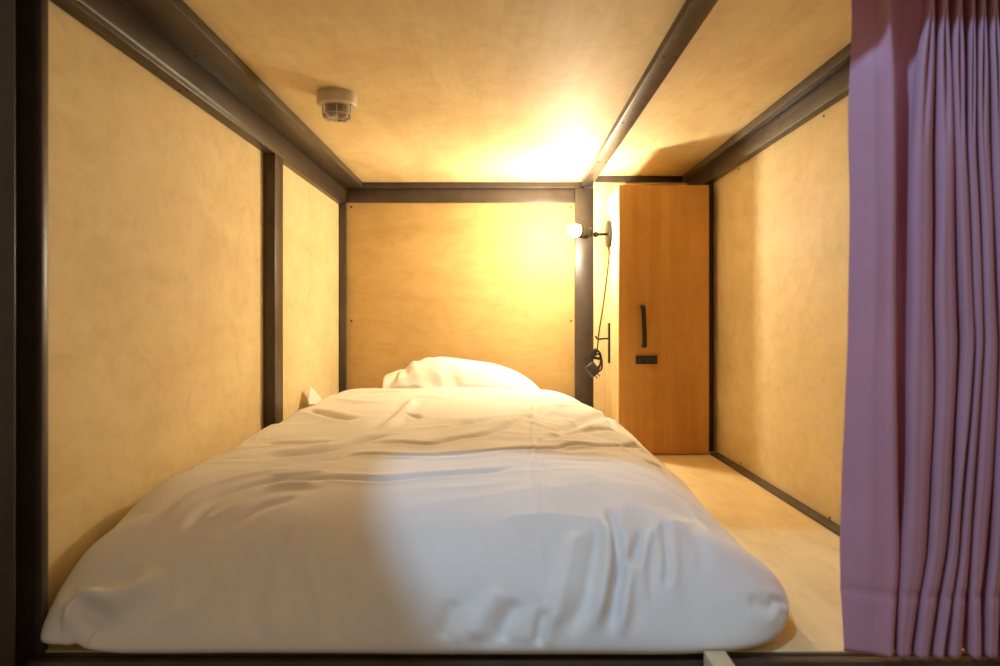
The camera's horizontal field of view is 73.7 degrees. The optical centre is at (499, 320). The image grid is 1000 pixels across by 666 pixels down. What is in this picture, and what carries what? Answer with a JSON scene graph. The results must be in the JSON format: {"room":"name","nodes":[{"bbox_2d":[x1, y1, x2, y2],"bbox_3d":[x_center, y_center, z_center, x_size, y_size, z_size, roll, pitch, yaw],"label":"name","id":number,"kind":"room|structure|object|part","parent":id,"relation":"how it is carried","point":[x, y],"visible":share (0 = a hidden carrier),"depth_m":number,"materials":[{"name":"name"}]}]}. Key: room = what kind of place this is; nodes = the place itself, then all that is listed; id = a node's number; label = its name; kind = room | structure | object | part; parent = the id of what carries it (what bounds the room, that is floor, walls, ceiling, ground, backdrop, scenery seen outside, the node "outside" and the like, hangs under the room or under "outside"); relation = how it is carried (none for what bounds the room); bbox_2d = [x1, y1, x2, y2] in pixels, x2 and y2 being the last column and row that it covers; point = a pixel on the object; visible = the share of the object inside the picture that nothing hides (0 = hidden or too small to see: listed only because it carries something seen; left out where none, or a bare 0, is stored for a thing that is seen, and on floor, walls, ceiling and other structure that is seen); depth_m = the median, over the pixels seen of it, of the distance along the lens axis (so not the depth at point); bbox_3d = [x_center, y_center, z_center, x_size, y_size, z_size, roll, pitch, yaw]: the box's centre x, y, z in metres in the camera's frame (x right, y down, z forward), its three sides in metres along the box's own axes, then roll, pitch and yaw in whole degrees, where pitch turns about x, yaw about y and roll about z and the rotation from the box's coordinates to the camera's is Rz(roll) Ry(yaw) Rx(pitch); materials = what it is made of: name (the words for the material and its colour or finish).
{"room":"dormitory","nodes":[
{"label":"dormitory","id":0,"kind":"room"},
{"bbox_2d":[48,0,338,611],"bbox_3d":[-0.770,-0.029,2.107,0.027,1.119,2.045,0,0,0],"label":"wall","id":1,"kind":"structure","parent":0,"point":[155,204],"depth_m":1.47,"materials":[{"name":"beige paint"}]},
{"bbox_2d":[340,185,583,398],"bbox_3d":[-0.195,-0.059,3.165,1.190,1.179,0.014,0,0,0],"label":"wall","id":2,"kind":"structure","parent":0,"point":[494,283],"depth_m":3.16,"materials":[{"name":"beige wood"}]},
{"bbox_2d":[126,0,851,181],"bbox_3d":[0.045,-0.661,2.090,1.690,0.018,2.180,0,0,0],"label":"ceiling","id":3,"kind":"structure","parent":0,"point":[445,90],"depth_m":1.74,"materials":[{"name":"beige paint"}]},
{"bbox_2d":[317,87,355,122],"bbox_3d":[-0.469,-0.614,1.915,0.111,0.075,0.111,0,0,0],"label":"ceiling detector","id":4,"kind":"object","parent":3,"relation":"attached to","point":[336,104],"visible":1,"depth_m":1.88,"materials":[{"name":"white plastic"}]},
{"bbox_2d":[45,451,964,651],"bbox_3d":[0.045,0.541,2.127,1.690,0.018,2.105,0,0,0],"label":"floor","id":5,"kind":"structure","parent":0,"point":[803,554],"depth_m":1.58,"materials":[{"name":"beige wood"}]},
{"bbox_2d":[605,185,708,453],"bbox_3d":[0.652,-0.004,2.811,0.358,1.071,0.394,0,0,0],"label":"locker","id":6,"kind":"object","parent":5,"relation":"on","point":[657,293],"visible":0.94,"depth_m":2.65,"materials":[{"name":"brown wood"}]},
{"bbox_2d":[568,220,611,378],"bbox_3d":[0.380,-0.093,2.861,0.184,0.679,0.133,0,0,0],"label":"reading lamp","id":7,"kind":"object","parent":6,"relation":"attached to","point":[580,231],"visible":1,"depth_m":2.83,"materials":[{"name":"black metal"}]},
{"bbox_3d":[0.325,-0.384,2.823,0.073,0.053,0.057,0,0,0],"label":"bulb","id":8,"kind":"part","parent":7,"relation":"part of","materials":[{"name":"white glass"}]},
{"bbox_3d":[0.443,-0.092,2.863,0.061,0.450,0.008,0,0,-13],"label":"power cord","id":9,"kind":"part","parent":7,"relation":"part of","materials":[{"name":"black plastic"}]},
{"bbox_3d":[0.467,-0.374,2.870,0.012,0.116,0.116,0,0,0],"label":"mounting plate","id":10,"kind":"part","parent":7,"relation":"part of","materials":[{"name":"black metal"}]},
{"bbox_2d":[595,323,609,362],"bbox_3d":[0.441,0.095,2.875,0.064,0.172,0.026,0,0,0],"label":"coat hook","id":11,"kind":"object","parent":6,"relation":"attached to","point":[608,338],"visible":1,"depth_m":2.87,"materials":[{"name":"black metal"}]},
{"bbox_3d":[0.469,0.095,2.875,0.007,0.172,0.026,0,0,0],"label":"plate","id":12,"kind":"part","parent":11,"relation":"part of","materials":[{"name":"black metal"}]},
{"bbox_3d":[0.566,0.022,2.632,0.023,0.168,0.035,0,0,0],"label":"handle","id":13,"kind":"part","parent":6,"relation":"part of","materials":[{"name":"black metal"}]},
{"bbox_3d":[-0.130,0.473,2.220,0.900,0.117,1.800,0,0,0],"label":"mattress","id":14,"kind":"object","parent":5,"relation":"on","visible":0},
{"bbox_2d":[41,386,788,653],"bbox_3d":[-0.122,0.391,1.907,1.261,0.279,1.732,0,0,0],"label":"duvet","id":15,"kind":"object","parent":14,"relation":"on","point":[428,520],"visible":1,"depth_m":1.16,"materials":[{"name":"fabric"}]},
{"bbox_2d":[382,357,539,388],"bbox_3d":[-0.157,0.285,2.965,0.705,0.252,0.315,0,0,0],"label":"pillow","id":16,"kind":"object","parent":14,"relation":"on","point":[436,371],"visible":0.49,"depth_m":2.85,"materials":[{"name":"fabric"}]},
{"bbox_2d":[593,180,690,415],"bbox_3d":[0.646,-0.059,3.016,0.444,1.179,0.012,0,0,0],"label":"wall","id":17,"kind":"structure","parent":0,"point":[601,191],"depth_m":3.01,"materials":[{"name":"beige paint"}]},
{"bbox_2d":[713,95,849,524],"bbox_3d":[0.875,-0.029,2.053,0.014,1.119,1.935,0,0,0],"label":"wall","id":18,"kind":"structure","parent":0,"point":[781,217],"depth_m":2.03,"materials":[{"name":"beige paint"}]},
{"bbox_3d":[0.000,0.962,0.800,4.400,0.020,5.600,0,0,0],"label":"floor","id":19,"kind":"structure","parent":0,"visible":0},
{"bbox_2d":[0,0,999,665],"bbox_3d":[0.045,0.112,2.057,1.770,1.680,2.204,0,0,0],"label":"frame","id":20,"kind":"object","parent":19,"relation":"on","point":[23,23],"visible":0.93,"depth_m":1.17,"materials":[{"name":"brown metal"}]},
{"bbox_3d":[-0.793,0.117,1.054,0.094,1.670,0.060,0,0,0],"label":"post","id":21,"kind":"part","parent":20,"relation":"part of","materials":[{"name":"brown metal"}]},
{"bbox_3d":[-0.779,0.202,1.075,0.093,1.500,0.016,0,0,0],"label":"post","id":22,"kind":"part","parent":20,"relation":"part of","materials":[{"name":"brown metal"}]},
{"bbox_3d":[-0.752,-0.008,2.214,0.038,1.078,0.082,0,0,0],"label":"post","id":23,"kind":"part","parent":20,"relation":"part of","materials":[{"name":"brown metal"}]},
{"bbox_3d":[-0.741,-0.015,3.145,0.032,1.093,0.028,0,0,0],"label":"post","id":24,"kind":"part","parent":20,"relation":"part of","materials":[{"name":"brown metal"}]},
{"bbox_3d":[0.045,0.570,1.060,1.578,0.074,0.030,0,0,0],"label":"rail","id":25,"kind":"part","parent":20,"relation":"part of","materials":[{"name":"brown metal"}]},
{"bbox_3d":[0.398,-0.046,3.144,0.090,1.154,0.029,0,0,0],"label":"post","id":26,"kind":"part","parent":20,"relation":"part of","materials":[{"name":"brown metal"}]},
{"bbox_3d":[0.851,-0.015,2.737,0.034,1.093,0.045,0,0,0],"label":"post","id":27,"kind":"part","parent":20,"relation":"part of","materials":[{"name":"brown metal"}]},
{"bbox_2d":[840,0,999,659],"bbox_3d":[0.730,-0.028,1.058,0.374,1.101,0.061,0,0,0],"label":"curtain","id":28,"kind":"object","parent":20,"relation":"hanging from","point":[920,515],"visible":1,"depth_m":1.04,"materials":[{"name":"purple fabric"}]},
{"bbox_2d":[704,651,734,665],"bbox_3d":[0.334,0.732,0.992,0.034,0.440,0.093,0,0,0],"label":"wooden post","id":29,"kind":"object","parent":19,"relation":"on","point":[711,658],"visible":1,"depth_m":1.01,"materials":[{"name":"beige wood"}]}
]}

